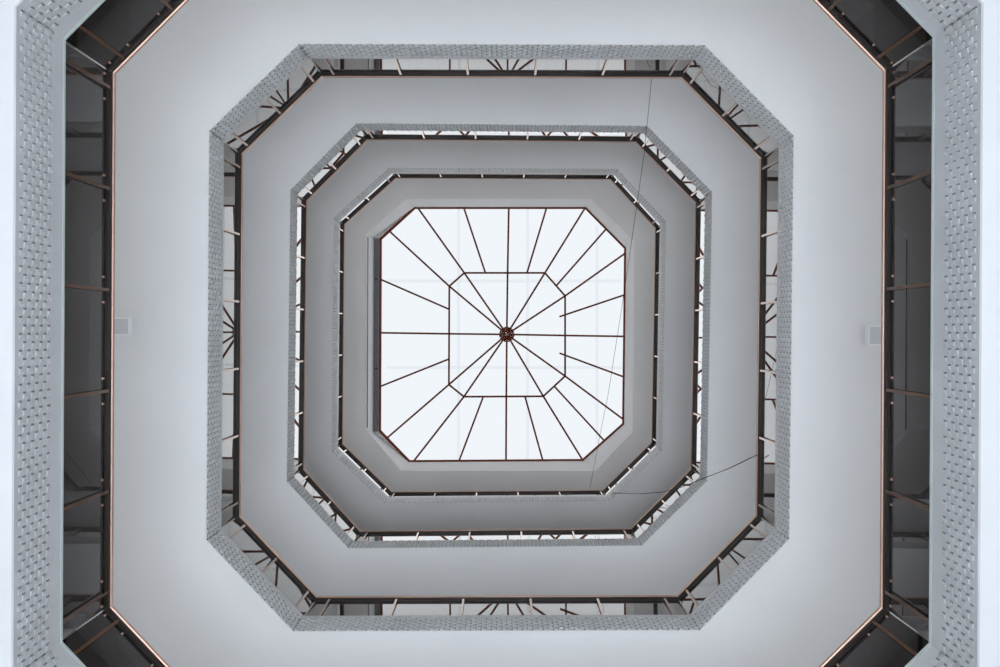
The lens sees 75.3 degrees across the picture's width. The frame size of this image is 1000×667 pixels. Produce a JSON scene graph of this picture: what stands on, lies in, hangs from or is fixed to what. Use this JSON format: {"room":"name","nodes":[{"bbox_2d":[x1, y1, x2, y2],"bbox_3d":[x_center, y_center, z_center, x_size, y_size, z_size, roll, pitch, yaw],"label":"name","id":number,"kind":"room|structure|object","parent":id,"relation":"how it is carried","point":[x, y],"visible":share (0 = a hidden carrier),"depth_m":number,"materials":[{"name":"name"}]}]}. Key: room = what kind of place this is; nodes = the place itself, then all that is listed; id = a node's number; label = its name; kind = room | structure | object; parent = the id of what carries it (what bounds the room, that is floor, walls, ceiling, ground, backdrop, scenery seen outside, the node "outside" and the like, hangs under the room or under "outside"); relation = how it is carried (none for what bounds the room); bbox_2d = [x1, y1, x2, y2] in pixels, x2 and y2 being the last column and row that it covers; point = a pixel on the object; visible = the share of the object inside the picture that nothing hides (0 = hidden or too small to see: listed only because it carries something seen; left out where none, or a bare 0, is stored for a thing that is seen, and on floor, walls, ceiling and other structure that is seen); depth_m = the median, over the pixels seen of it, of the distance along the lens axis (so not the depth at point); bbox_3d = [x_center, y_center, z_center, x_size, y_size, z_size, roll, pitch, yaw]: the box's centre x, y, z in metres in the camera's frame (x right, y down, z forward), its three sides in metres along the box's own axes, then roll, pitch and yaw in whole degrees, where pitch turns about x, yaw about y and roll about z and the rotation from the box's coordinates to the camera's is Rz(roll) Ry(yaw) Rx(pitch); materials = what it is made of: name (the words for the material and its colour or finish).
{"room":"building atrium","nodes":[
{"label":"building atrium","id":0,"kind":"room"},
{"bbox_2d":[368,236,373,430],"bbox_3d":[-4.075,0.047,19.696,0.274,1.216,6.286,0,-90,0],"label":"wall","id":1,"kind":"structure","parent":0,"point":[370,239],"depth_m":19.82,"materials":[{"name":"white paint"}]},
{"bbox_2d":[367,254,367,427],"bbox_3d":[-3.916,-0.028,19.174,0.025,0.030,5.652,0,-90,0],"label":"conduit","id":2,"kind":"object","parent":1,"relation":"attached to","point":[367,254],"visible":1,"depth_m":19.16,"materials":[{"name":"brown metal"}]},
{"bbox_2d":[371,431,407,470],"bbox_3d":[-3.560,3.584,19.707,0.448,1.216,1.851,-43,-90,0],"label":"wall","id":3,"kind":"structure","parent":0,"point":[400,459],"depth_m":19.99,"materials":[{"name":"white paint"}]},
{"bbox_2d":[367,199,413,237],"bbox_3d":[-3.416,-3.541,19.684,1.846,1.216,0.309,-40,-90,0],"label":"wall","id":4,"kind":"structure","parent":0,"point":[406,206],"depth_m":19.61,"materials":[{"name":"white paint"}]},
{"bbox_2d":[338,175,655,496],"bbox_3d":[-0.016,0.048,19.234,12.796,0.300,12.864,0,-90,0],"label":"ceiling","id":5,"kind":"structure","parent":0,"point":[357,437],"depth_m":19.09,"materials":[{"name":"white paint"}]},
{"bbox_2d":[373,207,625,461],"bbox_3d":[-0.018,0.036,20.613,8.487,0.685,8.603,0,-90,0],"label":"skylight","id":6,"kind":"object","parent":5,"relation":"in","point":[506,334],"visible":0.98,"depth_m":20.37,"materials":[{"name":"brown paint"}]},
{"bbox_2d":[373,238,378,430],"bbox_3d":[-3.897,0.045,20.314,0.164,0.100,6.062,0,-90,0],"label":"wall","id":7,"kind":"structure","parent":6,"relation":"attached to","point":[376,240],"depth_m":20.33,"materials":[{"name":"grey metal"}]},
{"bbox_2d":[402,461,594,470],"bbox_3d":[-0.051,4.145,19.705,5.955,1.216,0.310,0,-90,0],"label":"wall","id":8,"kind":"structure","parent":0,"point":[497,465],"depth_m":19.67,"materials":[{"name":"white paint"}]},
{"bbox_2d":[74,0,923,666],"bbox_3d":[-0.025,0.081,9.064,12.796,0.360,12.864,0,-90,0],"label":"ceiling","id":9,"kind":"structure","parent":0,"point":[170,583],"depth_m":8.88,"materials":[{"name":"white paint"}]},
{"bbox_2d":[115,317,132,335],"bbox_3d":[-5.178,-0.096,8.851,0.275,0.075,0.246,0,-90,0],"label":"ceiling plate","id":10,"kind":"object","parent":9,"relation":"attached to","point":[123,325],"visible":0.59,"depth_m":8.82,"materials":[{"name":"white plastic"}]},
{"bbox_2d":[206,131,223,539],"bbox_3d":[-4.066,0.027,9.119,0.182,0.462,5.729,0,-90,0],"label":"balcony edge","id":11,"kind":"object","parent":9,"relation":"attached to","point":[216,145],"visible":1,"depth_m":9.09,"materials":[{"name":"metal"}]},
{"bbox_2d":[221,143,242,526],"bbox_3d":[-4.044,0.026,9.689,0.080,0.780,5.672,0,-90,0],"label":"balustrade","id":12,"kind":"object","parent":11,"relation":"on","point":[233,160],"visible":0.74,"depth_m":9.84,"materials":[{"name":"brown metal"}]},
{"bbox_2d":[207,530,302,630],"bbox_3d":[-3.477,3.502,9.129,0.165,0.462,1.845,-44,-90,0],"label":"balcony edge","id":13,"kind":"object","parent":9,"relation":"attached to","point":[220,541],"visible":1,"depth_m":9.10,"materials":[{"name":"tile"}]},
{"bbox_2d":[221,516,316,615],"bbox_3d":[-3.461,3.485,9.699,0.080,0.780,1.788,-44,-90,0],"label":"balustrade","id":14,"kind":"object","parent":13,"relation":"on","point":[238,530],"visible":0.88,"depth_m":9.82,"materials":[{"name":"brown metal"}]},
{"bbox_2d":[210,44,308,140],"bbox_3d":[-3.410,-3.413,9.107,1.828,0.462,0.165,-44,-90,0],"label":"balcony edge","id":15,"kind":"object","parent":9,"relation":"attached to","point":[296,58],"visible":1,"depth_m":9.08,"materials":[{"name":"tile"}]},
{"bbox_2d":[224,59,322,153],"bbox_3d":[-3.394,-3.400,9.677,1.772,0.780,0.080,-44,-90,0],"label":"balustrade","id":16,"kind":"object","parent":15,"relation":"on","point":[307,76],"visible":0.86,"depth_m":9.80,"materials":[{"name":"brown metal"}]},
{"bbox_2d":[294,615,699,630],"bbox_3d":[-0.049,4.136,9.128,5.706,0.462,0.165,0,-90,0],"label":"balcony edge","id":17,"kind":"object","parent":9,"relation":"attached to","point":[422,622],"visible":1,"depth_m":9.10,"materials":[{"name":"tile"}]},
{"bbox_2d":[306,595,687,615],"bbox_3d":[-0.048,4.113,9.698,5.648,0.780,0.080,0,-90,0],"label":"balustrade","id":18,"kind":"object","parent":17,"relation":"on","point":[505,604],"visible":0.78,"depth_m":9.85,"materials":[{"name":"brown metal"}]},
{"bbox_2d":[299,44,703,59],"bbox_3d":[0.025,-4.016,9.102,5.671,0.462,0.176,0,-90,0],"label":"balcony edge","id":19,"kind":"object","parent":9,"relation":"attached to","point":[313,51],"visible":1,"depth_m":9.07,"materials":[{"name":"tile"}]},
{"bbox_2d":[312,59,691,78],"bbox_3d":[0.025,-3.996,9.672,5.614,0.780,0.080,0,-90,0],"label":"balustrade","id":20,"kind":"object","parent":19,"relation":"on","point":[328,68],"visible":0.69,"depth_m":9.81,"materials":[{"name":"brown metal"}]},
{"bbox_2d":[590,79,651,485],"bbox_3d":[2.411,0.031,13.348,0.194,6.704,7.934,0,-90,0],"label":"cable","id":21,"kind":"object","parent":20,"relation":"attached to","point":[651,79],"visible":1,"depth_m":12.47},
{"bbox_2d":[690,529,788,628],"bbox_3d":[3.396,3.487,9.123,0.165,0.462,1.861,44,-90,0],"label":"balcony edge","id":22,"kind":"object","parent":9,"relation":"attached to","point":[775,540],"visible":1,"depth_m":9.10,"materials":[{"name":"tile"}]},
{"bbox_2d":[677,515,773,614],"bbox_3d":[3.382,3.470,9.693,0.080,0.780,1.805,44,-90,0],"label":"balustrade","id":23,"kind":"object","parent":22,"relation":"on","point":[756,530],"visible":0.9,"depth_m":9.82,"materials":[{"name":"brown metal"}]},
{"bbox_2d":[694,45,792,144],"bbox_3d":[3.452,-3.370,9.101,0.165,0.462,1.856,-45,-90,0],"label":"balcony edge","id":24,"kind":"object","parent":9,"relation":"attached to","point":[706,59],"visible":1,"depth_m":9.07,"materials":[{"name":"tile"}]},
{"bbox_2d":[681,60,778,158],"bbox_3d":[3.438,-3.357,9.671,0.080,0.780,1.799,-45,-90,0],"label":"balustrade","id":25,"kind":"object","parent":24,"relation":"on","point":[695,77],"visible":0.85,"depth_m":9.80,"materials":[{"name":"brown metal"}]},
{"bbox_2d":[774,136,793,538],"bbox_3d":[4.051,0.056,9.111,0.165,0.462,5.646,1,-90,0],"label":"balcony edge","id":26,"kind":"object","parent":9,"relation":"attached to","point":[785,159],"visible":1,"depth_m":9.08,"materials":[{"name":"metal"}]},
{"bbox_2d":[755,147,778,525],"bbox_3d":[4.030,0.054,9.681,0.080,0.780,5.590,1,-90,0],"label":"balustrade","id":27,"kind":"object","parent":26,"relation":"on","point":[768,164],"visible":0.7,"depth_m":9.84,"materials":[{"name":"brown metal"}]},
{"bbox_2d":[865,325,880,345],"bbox_3d":[5.142,0.028,8.842,0.269,0.075,0.273,0,-90,0],"label":"ceiling plate","id":28,"kind":"object","parent":9,"relation":"attached to","point":[872,332],"visible":0.59,"depth_m":8.81,"materials":[{"name":"white plastic"}]},
{"bbox_2d":[407,199,590,206],"bbox_3d":[-0.028,-4.080,19.679,5.633,1.216,0.289,0,-90,0],"label":"wall","id":29,"kind":"structure","parent":0,"point":[415,202],"depth_m":19.58,"materials":[{"name":"white paint"}]},
{"bbox_2d":[221,59,778,615],"bbox_3d":[-0.022,0.070,12.523,12.796,0.360,12.864,0,-90,0],"label":"ceiling","id":30,"kind":"structure","parent":0,"point":[713,515],"depth_m":12.34,"materials":[{"name":"white paint"}]},
{"bbox_2d":[287,190,297,480],"bbox_3d":[-4.087,0.038,12.548,0.165,0.403,5.667,1,-90,0],"label":"balcony edge","id":31,"kind":"object","parent":30,"relation":"attached to","point":[293,196],"visible":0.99,"depth_m":12.52,"materials":[{"name":"metal"}]},
{"bbox_2d":[294,196,306,473],"bbox_3d":[-4.065,0.037,13.073,0.080,0.749,5.612,1,-90,0],"label":"balustrade","id":32,"kind":"object","parent":31,"relation":"on","point":[301,268],"visible":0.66,"depth_m":13.29,"materials":[{"name":"brown metal"}]},
{"bbox_2d":[287,476,352,547],"bbox_3d":[-3.519,3.498,12.559,0.165,0.403,1.853,-43,-90,0],"label":"balcony edge","id":33,"kind":"object","parent":30,"relation":"attached to","point":[293,481],"visible":0.99,"depth_m":12.54,"materials":[{"name":"tile"}]},
{"bbox_2d":[294,469,359,540],"bbox_3d":[-3.504,3.481,13.084,0.080,0.749,1.795,-42,-90,0],"label":"balustrade","id":34,"kind":"object","parent":33,"relation":"on","point":[303,477],"visible":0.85,"depth_m":13.26,"materials":[{"name":"brown metal"}]},
{"bbox_2d":[291,124,359,193],"bbox_3d":[-3.406,-3.411,12.537,0.165,0.403,1.896,45,-90,0],"label":"balcony edge","id":35,"kind":"object","parent":30,"relation":"attached to","point":[354,130],"visible":0.99,"depth_m":12.51,"materials":[{"name":"tile"}]},
{"bbox_2d":[298,131,367,200],"bbox_3d":[-3.390,-3.397,13.062,0.080,0.749,1.839,45,-90,0],"label":"balustrade","id":36,"kind":"object","parent":35,"relation":"on","point":[359,140],"visible":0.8,"depth_m":13.25,"materials":[{"name":"brown metal"}]},
{"bbox_2d":[349,538,641,547],"bbox_3d":[-0.098,4.128,12.558,5.715,0.403,0.165,-1,-90,0],"label":"balcony edge","id":37,"kind":"object","parent":30,"relation":"attached to","point":[526,542],"visible":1,"depth_m":12.53,"materials":[{"name":"tile"}]},
{"bbox_2d":[355,528,634,540],"bbox_3d":[-0.096,4.104,13.083,5.657,0.749,0.080,-1,-90,0],"label":"balustrade","id":38,"kind":"object","parent":37,"relation":"on","point":[609,533],"visible":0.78,"depth_m":13.30,"materials":[{"name":"brown metal"}]},
{"bbox_2d":[356,123,646,132],"bbox_3d":[0.030,-4.035,12.532,5.655,0.403,0.165,0,-90,0],"label":"balcony edge","id":39,"kind":"object","parent":30,"relation":"attached to","point":[362,126],"visible":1,"depth_m":12.50,"materials":[{"name":"tile"}]},
{"bbox_2d":[362,130,639,141],"bbox_3d":[0.031,-4.015,13.057,5.598,0.749,0.080,0,-90,0],"label":"balustrade","id":40,"kind":"object","parent":39,"relation":"on","point":[376,134],"visible":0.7,"depth_m":13.28,"materials":[{"name":"brown metal"}]},
{"bbox_2d":[637,476,706,544],"bbox_3d":[3.365,3.469,12.553,1.864,0.403,0.165,-45,-90,0],"label":"balcony edge","id":41,"kind":"object","parent":30,"relation":"attached to","point":[695,486],"visible":1,"depth_m":12.53,"materials":[{"name":"tile"}]},
{"bbox_2d":[630,469,699,537],"bbox_3d":[3.350,3.452,13.078,1.808,0.749,0.080,-45,-90,0],"label":"balustrade","id":42,"kind":"object","parent":41,"relation":"on","point":[669,497],"visible":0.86,"depth_m":13.25,"materials":[{"name":"brown metal"}]},
{"bbox_2d":[642,126,711,195],"bbox_3d":[3.460,-3.366,12.531,0.165,0.403,1.881,-45,-90,0],"label":"balcony edge","id":43,"kind":"object","parent":30,"relation":"attached to","point":[674,159],"visible":0.99,"depth_m":12.51,"materials":[{"name":"tile"}]},
{"bbox_2d":[635,133,704,202],"bbox_3d":[3.445,-3.352,13.056,0.080,0.749,1.824,-45,-90,0],"label":"balustrade","id":44,"kind":"object","parent":43,"relation":"on","point":[654,153],"visible":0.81,"depth_m":13.24,"materials":[{"name":"brown metal"}]},
{"bbox_2d":[699,192,711,480],"bbox_3d":[4.049,0.058,12.541,0.165,0.403,5.626,1,-90,0],"label":"balcony edge","id":45,"kind":"object","parent":30,"relation":"attached to","point":[708,198],"visible":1,"depth_m":12.51,"materials":[{"name":"metal"}]},
{"bbox_2d":[690,198,704,473],"bbox_3d":[4.028,0.056,13.066,0.080,0.749,5.570,1,-90,0],"label":"balustrade","id":46,"kind":"object","parent":45,"relation":"on","point":[699,206],"visible":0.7,"depth_m":13.29,"materials":[{"name":"brown metal"}]},
{"bbox_2d":[0,0,999,666],"bbox_3d":[-0.028,0.092,5.547,12.796,0.360,12.864,0,-90,0],"label":"ceiling","id":47,"kind":"structure","parent":0,"point":[990,339],"depth_m":5.37,"materials":[{"name":"white paint"}]},
{"bbox_2d":[11,7,65,666],"bbox_3d":[-4.089,0.073,5.668,0.171,0.597,5.667,0,-90,0],"label":"balcony edge","id":48,"kind":"object","parent":47,"relation":"attached to","point":[39,52],"visible":1,"depth_m":5.63,"materials":[{"name":"metal"}]},
{"bbox_2d":[63,44,115,637],"bbox_3d":[-4.064,0.071,6.346,0.080,0.864,5.611,0,-90,0],"label":"balustrade","id":49,"kind":"object","parent":48,"relation":"on","point":[90,108],"visible":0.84,"depth_m":6.44,"materials":[{"name":"brown metal"}]},
{"bbox_2d":[27,642,85,666],"bbox_3d":[-3.498,3.522,5.679,0.159,0.597,1.846,-43,-90,0],"label":"balcony edge","id":50,"kind":"object","parent":47,"relation":"attached to","point":[60,655],"visible":0.98,"depth_m":5.84,"materials":[{"name":"concrete"}]},
{"bbox_2d":[63,606,170,666],"bbox_3d":[-3.481,3.503,6.356,0.080,0.864,1.788,-43,-90,0],"label":"balustrade","id":51,"kind":"object","parent":50,"relation":"on","point":[108,639],"visible":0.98,"depth_m":6.52,"materials":[{"name":"brown metal"}]},
{"bbox_2d":[14,0,104,39],"bbox_3d":[-3.421,-3.376,5.657,0.159,0.597,1.898,45,-90,0],"label":"balcony edge","id":52,"kind":"object","parent":47,"relation":"attached to","point":[63,17],"visible":1,"depth_m":5.74,"materials":[{"name":"brick"}]},
{"bbox_2d":[66,0,188,73],"bbox_3d":[-3.403,-3.361,6.334,0.080,0.864,1.841,45,-90,0],"label":"balustrade","id":53,"kind":"object","parent":52,"relation":"on","point":[116,30],"visible":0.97,"depth_m":6.47,"materials":[{"name":"brown metal"}]},
{"bbox_2d":[905,643,961,666],"bbox_3d":[3.388,3.510,5.673,1.856,0.597,0.159,-45,-90,0],"label":"balcony edge","id":54,"kind":"object","parent":47,"relation":"attached to","point":[929,656],"visible":0.98,"depth_m":5.84,"materials":[{"name":"brick"}]},
{"bbox_2d":[818,607,928,666],"bbox_3d":[3.371,3.491,6.350,1.800,0.864,0.080,-45,-90,0],"label":"balustrade","id":55,"kind":"object","parent":54,"relation":"on","point":[882,640],"visible":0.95,"depth_m":6.51,"materials":[{"name":"brown metal"}]},
{"bbox_2d":[896,0,982,36],"bbox_3d":[3.431,-3.374,5.651,0.159,0.597,1.815,-45,-90,0],"label":"balcony edge","id":56,"kind":"object","parent":47,"relation":"attached to","point":[933,16],"visible":0.98,"depth_m":5.74,"materials":[{"name":"brick"}]},
{"bbox_2d":[813,0,931,70],"bbox_3d":[3.414,-3.359,6.328,0.080,0.864,1.758,-45,-90,0],"label":"balustrade","id":57,"kind":"object","parent":56,"relation":"on","point":[883,30],"visible":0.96,"depth_m":6.48,"materials":[{"name":"brown metal"}]},
{"bbox_2d":[929,3,983,666],"bbox_3d":[4.035,0.065,5.661,0.167,0.597,5.700,0,-90,0],"label":"balcony edge","id":58,"kind":"object","parent":47,"relation":"attached to","point":[957,50],"visible":1,"depth_m":5.63,"materials":[{"name":"brick"}]},
{"bbox_2d":[879,41,931,638],"bbox_3d":[4.011,0.063,6.338,0.088,0.864,5.643,0,-90,0],"label":"balustrade","id":59,"kind":"object","parent":58,"relation":"on","point":[906,85],"visible":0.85,"depth_m":6.43,"materials":[{"name":"brown metal"}]},
{"bbox_2d":[296,131,704,540],"bbox_3d":[-0.019,0.059,15.840,12.796,0.360,12.864,0,-90,0],"label":"ceiling","id":60,"kind":"structure","parent":0,"point":[363,507],"depth_m":15.66,"materials":[{"name":"white paint"}]},
{"bbox_2d":[332,218,339,450],"bbox_3d":[-4.100,0.020,15.939,0.165,0.551,5.791,1,-90,0],"label":"balcony edge","id":61,"kind":"object","parent":60,"relation":"attached to","point":[335,356],"visible":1,"depth_m":15.90,"materials":[{"name":"tile"}]},
{"bbox_2d":[338,223,344,445],"bbox_3d":[-4.078,0.019,16.473,0.080,0.619,5.732,1,-90,0],"label":"balustrade","id":62,"kind":"object","parent":61,"relation":"on","point":[342,226],"visible":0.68,"depth_m":16.71,"materials":[{"name":"brown metal"}]},
{"bbox_2d":[332,448,387,502],"bbox_3d":[-3.473,3.518,15.950,1.899,0.551,0.165,44,-90,0],"label":"balcony edge","id":63,"kind":"object","parent":60,"relation":"attached to","point":[361,475],"visible":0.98,"depth_m":15.92,"materials":[{"name":"brick"}]},
{"bbox_2d":[338,444,391,496],"bbox_3d":[-3.457,3.501,16.484,1.842,0.619,0.080,44,-90,0],"label":"balustrade","id":64,"kind":"object","parent":63,"relation":"on","point":[342,447],"visible":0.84,"depth_m":16.71,"materials":[{"name":"brown metal"}]},
{"bbox_2d":[334,168,391,220],"bbox_3d":[-3.393,-3.449,15.928,1.897,0.551,0.165,-42,-90,0],"label":"balcony edge","id":65,"kind":"object","parent":60,"relation":"attached to","point":[387,172],"visible":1,"depth_m":15.90,"materials":[{"name":"tile"}]},
{"bbox_2d":[340,174,395,223],"bbox_3d":[-3.377,-3.436,16.462,1.841,0.619,0.080,-42,-90,0],"label":"balustrade","id":66,"kind":"object","parent":65,"relation":"on","point":[391,178],"visible":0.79,"depth_m":16.69,"materials":[{"name":"brown metal"}]},
{"bbox_2d":[385,495,608,502],"bbox_3d":[-0.070,4.133,15.949,5.562,0.551,0.165,0,-90,0],"label":"balcony edge","id":67,"kind":"object","parent":60,"relation":"attached to","point":[548,498],"visible":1,"depth_m":15.91,"materials":[{"name":"tile"}]},
{"bbox_2d":[390,490,604,496],"bbox_3d":[-0.069,4.109,16.483,5.507,0.619,0.080,0,-90,0],"label":"balustrade","id":68,"kind":"object","parent":67,"relation":"on","point":[522,492],"visible":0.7,"depth_m":16.72,"materials":[{"name":"brown metal"}]},
{"bbox_2d":[389,168,616,174],"bbox_3d":[0.081,-4.047,15.922,5.650,0.551,0.168,0,-90,0],"label":"balcony edge","id":69,"kind":"object","parent":60,"relation":"attached to","point":[393,170],"visible":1,"depth_m":15.88,"materials":[{"name":"tile"}]},
{"bbox_2d":[394,174,611,179],"bbox_3d":[0.080,-4.027,16.457,5.594,0.619,0.083,0,-90,0],"label":"balustrade","id":70,"kind":"object","parent":69,"relation":"on","point":[398,176],"visible":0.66,"depth_m":16.70,"materials":[{"name":"brown metal"}]},
{"bbox_2d":[606,446,661,500],"bbox_3d":[3.325,3.478,15.944,1.874,0.551,0.165,-44,-90,0],"label":"balcony edge","id":71,"kind":"object","parent":60,"relation":"attached to","point":[656,450],"visible":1,"depth_m":15.91,"materials":[{"name":"tile"}]},
{"bbox_2d":[603,443,655,494],"bbox_3d":[3.311,3.461,16.478,1.819,0.619,0.080,-44,-90,0],"label":"balustrade","id":72,"kind":"object","parent":71,"relation":"on","point":[651,446],"visible":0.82,"depth_m":16.70,"materials":[{"name":"brown metal"}]},
{"bbox_2d":[620,455,756,493],"bbox_3d":[3.422,2.931,12.906,0.193,5.904,2.398,31,-90,0],"label":"cable","id":73,"kind":"object","parent":71,"relation":"attached to","point":[755,455],"visible":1,"depth_m":12.16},
{"bbox_2d":[614,169,664,224],"bbox_3d":[3.467,-3.385,15.922,0.165,0.551,1.830,-43,-90,0],"label":"balcony edge","id":74,"kind":"object","parent":60,"relation":"attached to","point":[618,174],"visible":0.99,"depth_m":15.89,"materials":[{"name":"tile"}]},
{"bbox_2d":[610,175,659,227],"bbox_3d":[3.452,-3.371,16.456,0.080,0.619,1.773,-43,-90,0],"label":"balustrade","id":75,"kind":"object","parent":74,"relation":"on","point":[617,183],"visible":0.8,"depth_m":16.69,"materials":[{"name":"brown metal"}]},
{"bbox_2d":[656,221,665,449],"bbox_3d":[4.019,0.056,15.932,0.165,0.551,5.651,1,-90,0],"label":"balcony edge","id":76,"kind":"object","parent":60,"relation":"attached to","point":[663,225],"visible":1,"depth_m":15.89,"materials":[{"name":"metal"}]},
{"bbox_2d":[651,226,659,443],"bbox_3d":[3.997,0.053,16.466,0.080,0.619,5.596,1,-90,0],"label":"balustrade","id":77,"kind":"object","parent":76,"relation":"on","point":[657,230],"visible":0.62,"depth_m":16.70,"materials":[{"name":"brown metal"}]},
{"bbox_2d":[584,425,632,470],"bbox_3d":[3.344,3.532,19.700,0.449,1.216,1.914,44,-90,0],"label":"wall","id":78,"kind":"structure","parent":0,"point":[613,442],"depth_m":19.62,"materials":[{"name":"white paint"}]},
{"bbox_2d":[586,199,633,246],"bbox_3d":[3.403,-3.406,19.678,2.005,1.216,0.280,45,-90,0],"label":"wall","id":79,"kind":"structure","parent":0,"point":[592,206],"depth_m":19.61,"materials":[{"name":"white paint"}]},
{"bbox_2d":[624,242,634,430],"bbox_3d":[4.046,0.096,19.689,0.307,1.216,5.796,0,-90,0],"label":"wall","id":80,"kind":"structure","parent":0,"point":[629,294],"depth_m":19.64,"materials":[{"name":"white paint"}]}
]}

